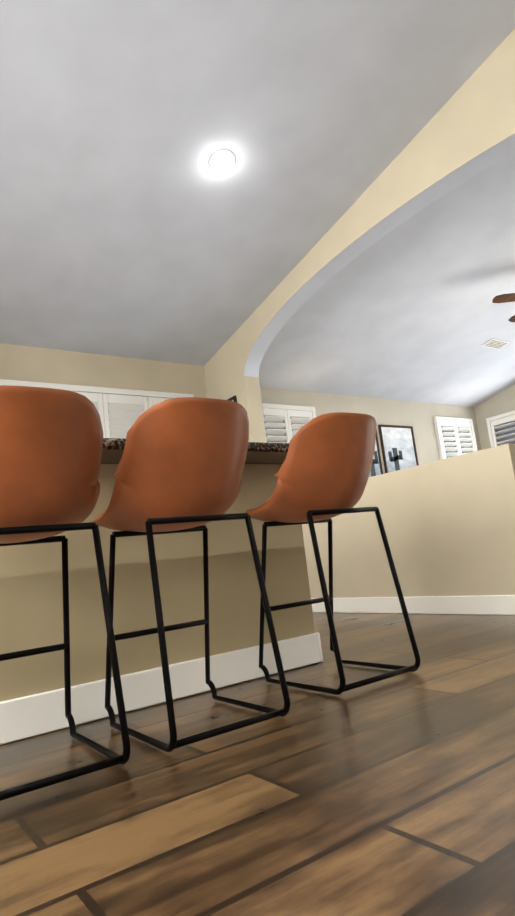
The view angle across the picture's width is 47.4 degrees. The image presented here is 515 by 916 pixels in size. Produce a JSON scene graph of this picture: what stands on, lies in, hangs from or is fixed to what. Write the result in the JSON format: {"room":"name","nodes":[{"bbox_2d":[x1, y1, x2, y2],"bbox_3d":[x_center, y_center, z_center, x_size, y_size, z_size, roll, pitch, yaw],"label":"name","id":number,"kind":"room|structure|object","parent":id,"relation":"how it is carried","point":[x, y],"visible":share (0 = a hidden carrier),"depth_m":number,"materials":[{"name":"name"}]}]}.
{"room":"kitchen","nodes":[
{"label":"kitchen","id":0,"kind":"room"},
{"bbox_2d":[0,343,206,397],"bbox_3d":[-3.471,0.204,3.849,7.360,2.600,0.160,0,-12,-35],"label":"wall","id":1,"kind":"structure","parent":0,"point":[31,364],"depth_m":5.43,"materials":[{"name":"paint"}]},
{"bbox_2d":[0,379,193,438],"bbox_3d":[-1.380,-0.182,5.304,1.900,0.950,0.056,0,-12,-35],"label":"window shutters","id":2,"kind":"object","parent":1,"relation":"attached to","point":[126,408],"visible":0.19,"depth_m":5.40,"materials":[{"name":"white wood"}]},
{"bbox_2d":[0,613,514,915],"bbox_3d":[0.945,0.783,2.050,12.760,0.120,8.700,0,-12,-35],"label":"floor","id":3,"kind":"structure","parent":0,"point":[393,796],"depth_m":1.17,"materials":[{"name":"brown wood"}]},
{"bbox_2d":[0,385,129,800],"bbox_3d":[-0.640,0.334,1.575,0.455,0.948,0.518,0,-12,-35],"label":"bar stool","id":4,"kind":"object","parent":3,"relation":"on","point":[51,444],"visible":1,"depth_m":1.50,"materials":[{"name":"leather"}]},
{"bbox_2d":[0,462,322,744],"bbox_3d":[-0.585,0.509,2.401,1.572,0.869,0.642,0,-12,-35],"label":"kitchen island","id":5,"kind":"object","parent":3,"relation":"on","point":[32,695],"depth_m":2.13,"materials":[{"name":"paint"}]},
{"bbox_2d":[101,438,289,461],"bbox_3d":[-0.570,0.040,2.386,1.610,0.040,0.880,0,-12,-35],"label":"island countertop","id":6,"kind":"structure","parent":5,"relation":"on","point":[113,448],"depth_m":2.27,"materials":[{"name":"brown stone"}]},
{"bbox_2d":[93,397,289,751],"bbox_3d":[-0.233,0.334,1.847,0.455,0.948,0.518,0,-12,-35],"label":"bar stool","id":7,"kind":"object","parent":3,"relation":"on","point":[180,467],"visible":0.98,"depth_m":1.73,"materials":[{"name":"leather"}]},
{"bbox_2d":[245,412,420,694],"bbox_3d":[0.258,0.346,2.244,0.455,0.948,0.518,0,-12,-35],"label":"bar stool","id":8,"kind":"object","parent":3,"relation":"on","point":[322,475],"visible":1,"depth_m":2.12,"materials":[{"name":"leather"}]},
{"bbox_2d":[0,0,514,406],"bbox_3d":[0.625,-2.532,2.659,12.900,1.890,8.700,0,-12,-35],"label":"ceiling","id":9,"kind":"structure","parent":0,"point":[133,224],"depth_m":3.90,"materials":[{"name":"paint"}]},
{"bbox_2d":[209,150,234,171],"bbox_3d":[-0.222,-1.876,3.705,0.165,0.042,0.162,2,-13,-41],"label":"recessed light","id":10,"kind":"object","parent":9,"relation":"in","point":[222,161],"visible":1,"depth_m":3.66,"materials":[{"name":"white"}]},
{"bbox_2d":[482,338,509,348],"bbox_3d":[2.934,-1.407,7.217,0.360,0.042,0.158,0,-12,-35],"label":"ceiling vent","id":11,"kind":"object","parent":9,"relation":"in","point":[495,343],"visible":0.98,"depth_m":7.14,"materials":[{"name":"white metal"}]},
{"bbox_2d":[492,293,514,321],"bbox_3d":[2.954,-1.653,5.672,1.259,0.571,1.296,0,-12,-35],"label":"ceiling fan","id":12,"kind":"object","parent":9,"relation":"hanging from","point":[505,298],"visible":1,"depth_m":5.62,"materials":[{"name":"brown wood"}]},
{"bbox_2d":[204,29,514,597],"bbox_3d":[1.643,-1.289,3.171,0.170,4.160,8.260,0,-12,-35],"label":"wall","id":13,"kind":"structure","parent":0,"point":[449,525],"depth_m":3.81,"materials":[{"name":"paint"}]},
{"bbox_2d":[227,396,236,401],"bbox_3d":[-0.299,-0.233,5.720,0.021,0.660,0.440,0,-12,-35],"label":"kitchen sign","id":14,"kind":"object","parent":13,"relation":"attached to","point":[234,398],"visible":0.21,"depth_m":5.61,"materials":[{"name":"black metal"}]},
{"bbox_2d":[311,595,514,614],"bbox_3d":[0.815,1.041,4.153,0.018,0.110,2.494,0,-12,-35],"label":"baseboard","id":15,"kind":"structure","parent":13,"relation":"attached to","point":[487,605],"depth_m":3.73,"materials":[{"name":"white wood"}]},
{"bbox_2d":[260,387,480,473],"bbox_3d":[1.504,0.337,7.740,5.260,2.540,0.160,0,-12,-35],"label":"wall","id":16,"kind":"structure","parent":0,"point":[418,417],"depth_m":8.15,"materials":[{"name":"paint"}]},
{"bbox_2d":[264,417,300,442],"bbox_3d":[0.308,0.072,7.042,0.900,1.370,0.010,0,-12,-35],"label":"window","id":17,"kind":"structure","parent":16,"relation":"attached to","point":[290,417],"depth_m":7.10,"materials":[{"name":"grey glass"}]},
{"bbox_2d":[262,403,315,442],"bbox_3d":[0.409,0.037,6.901,0.900,1.370,0.073,0,-12,-35],"label":"window shutters","id":18,"kind":"object","parent":16,"relation":"attached to","point":[274,413],"visible":0.25,"depth_m":6.93,"materials":[{"name":"white wood"}]},
{"bbox_2d":[369,429,382,476],"bbox_3d":[1.376,0.013,7.609,0.635,0.960,0.028,0,-12,-35],"label":"framed picture","id":19,"kind":"object","parent":16,"relation":"attached to","point":[376,469],"visible":0.15,"depth_m":7.75,"materials":[{"name":"black"}]},
{"bbox_2d":[378,424,418,472],"bbox_3d":[1.964,0.018,8.028,0.680,0.960,0.028,0,-12,-35],"label":"framed picture","id":20,"kind":"object","parent":16,"relation":"attached to","point":[398,447],"visible":0.56,"depth_m":8.04,"materials":[{"name":"brown"}]},
{"bbox_2d":[441,426,464,457],"bbox_3d":[2.945,0.095,8.917,0.890,1.370,0.010,0,-12,-35],"label":"window","id":21,"kind":"structure","parent":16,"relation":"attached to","point":[441,426],"depth_m":9.01,"materials":[{"name":"grey glass"}]},
{"bbox_2d":[433,416,477,459],"bbox_3d":[3.046,0.059,8.776,0.890,1.370,0.077,0,-12,-35],"label":"window shutters","id":22,"kind":"object","parent":16,"relation":"attached to","point":[454,424],"visible":0.44,"depth_m":8.79,"materials":[{"name":"white wood"}]},
{"bbox_2d":[244,134,514,376],"bbox_3d":[1.095,-1.453,3.944,0.168,0.535,4.150,0,-12,-35],"label":"soffit","id":23,"kind":"structure","parent":0,"point":[465,172],"depth_m":4.31,"materials":[{"name":"paint"}]},
{"bbox_2d":[474,385,514,449],"bbox_3d":[5.887,-1.286,5.996,0.160,4.160,8.260,0,-12,-35],"label":"wall","id":24,"kind":"structure","parent":0,"point":[502,402],"depth_m":9.07,"materials":[{"name":"paint"}]},
{"bbox_2d":[486,410,514,447],"bbox_3d":[4.184,-0.119,8.193,0.084,1.410,1.950,0,-12,-35],"label":"blinds","id":25,"kind":"object","parent":24,"relation":"attached to","point":[493,422],"visible":0.38,"depth_m":8.89,"materials":[{"name":"white wood"}]},
{"bbox_2d":[497,420,514,444],"bbox_3d":[4.328,-0.118,8.296,0.010,1.410,1.950,0,-12,-35],"label":"window","id":26,"kind":"structure","parent":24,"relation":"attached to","point":[507,433],"depth_m":8.99,"materials":[{"name":"grey glass"}]}
]}

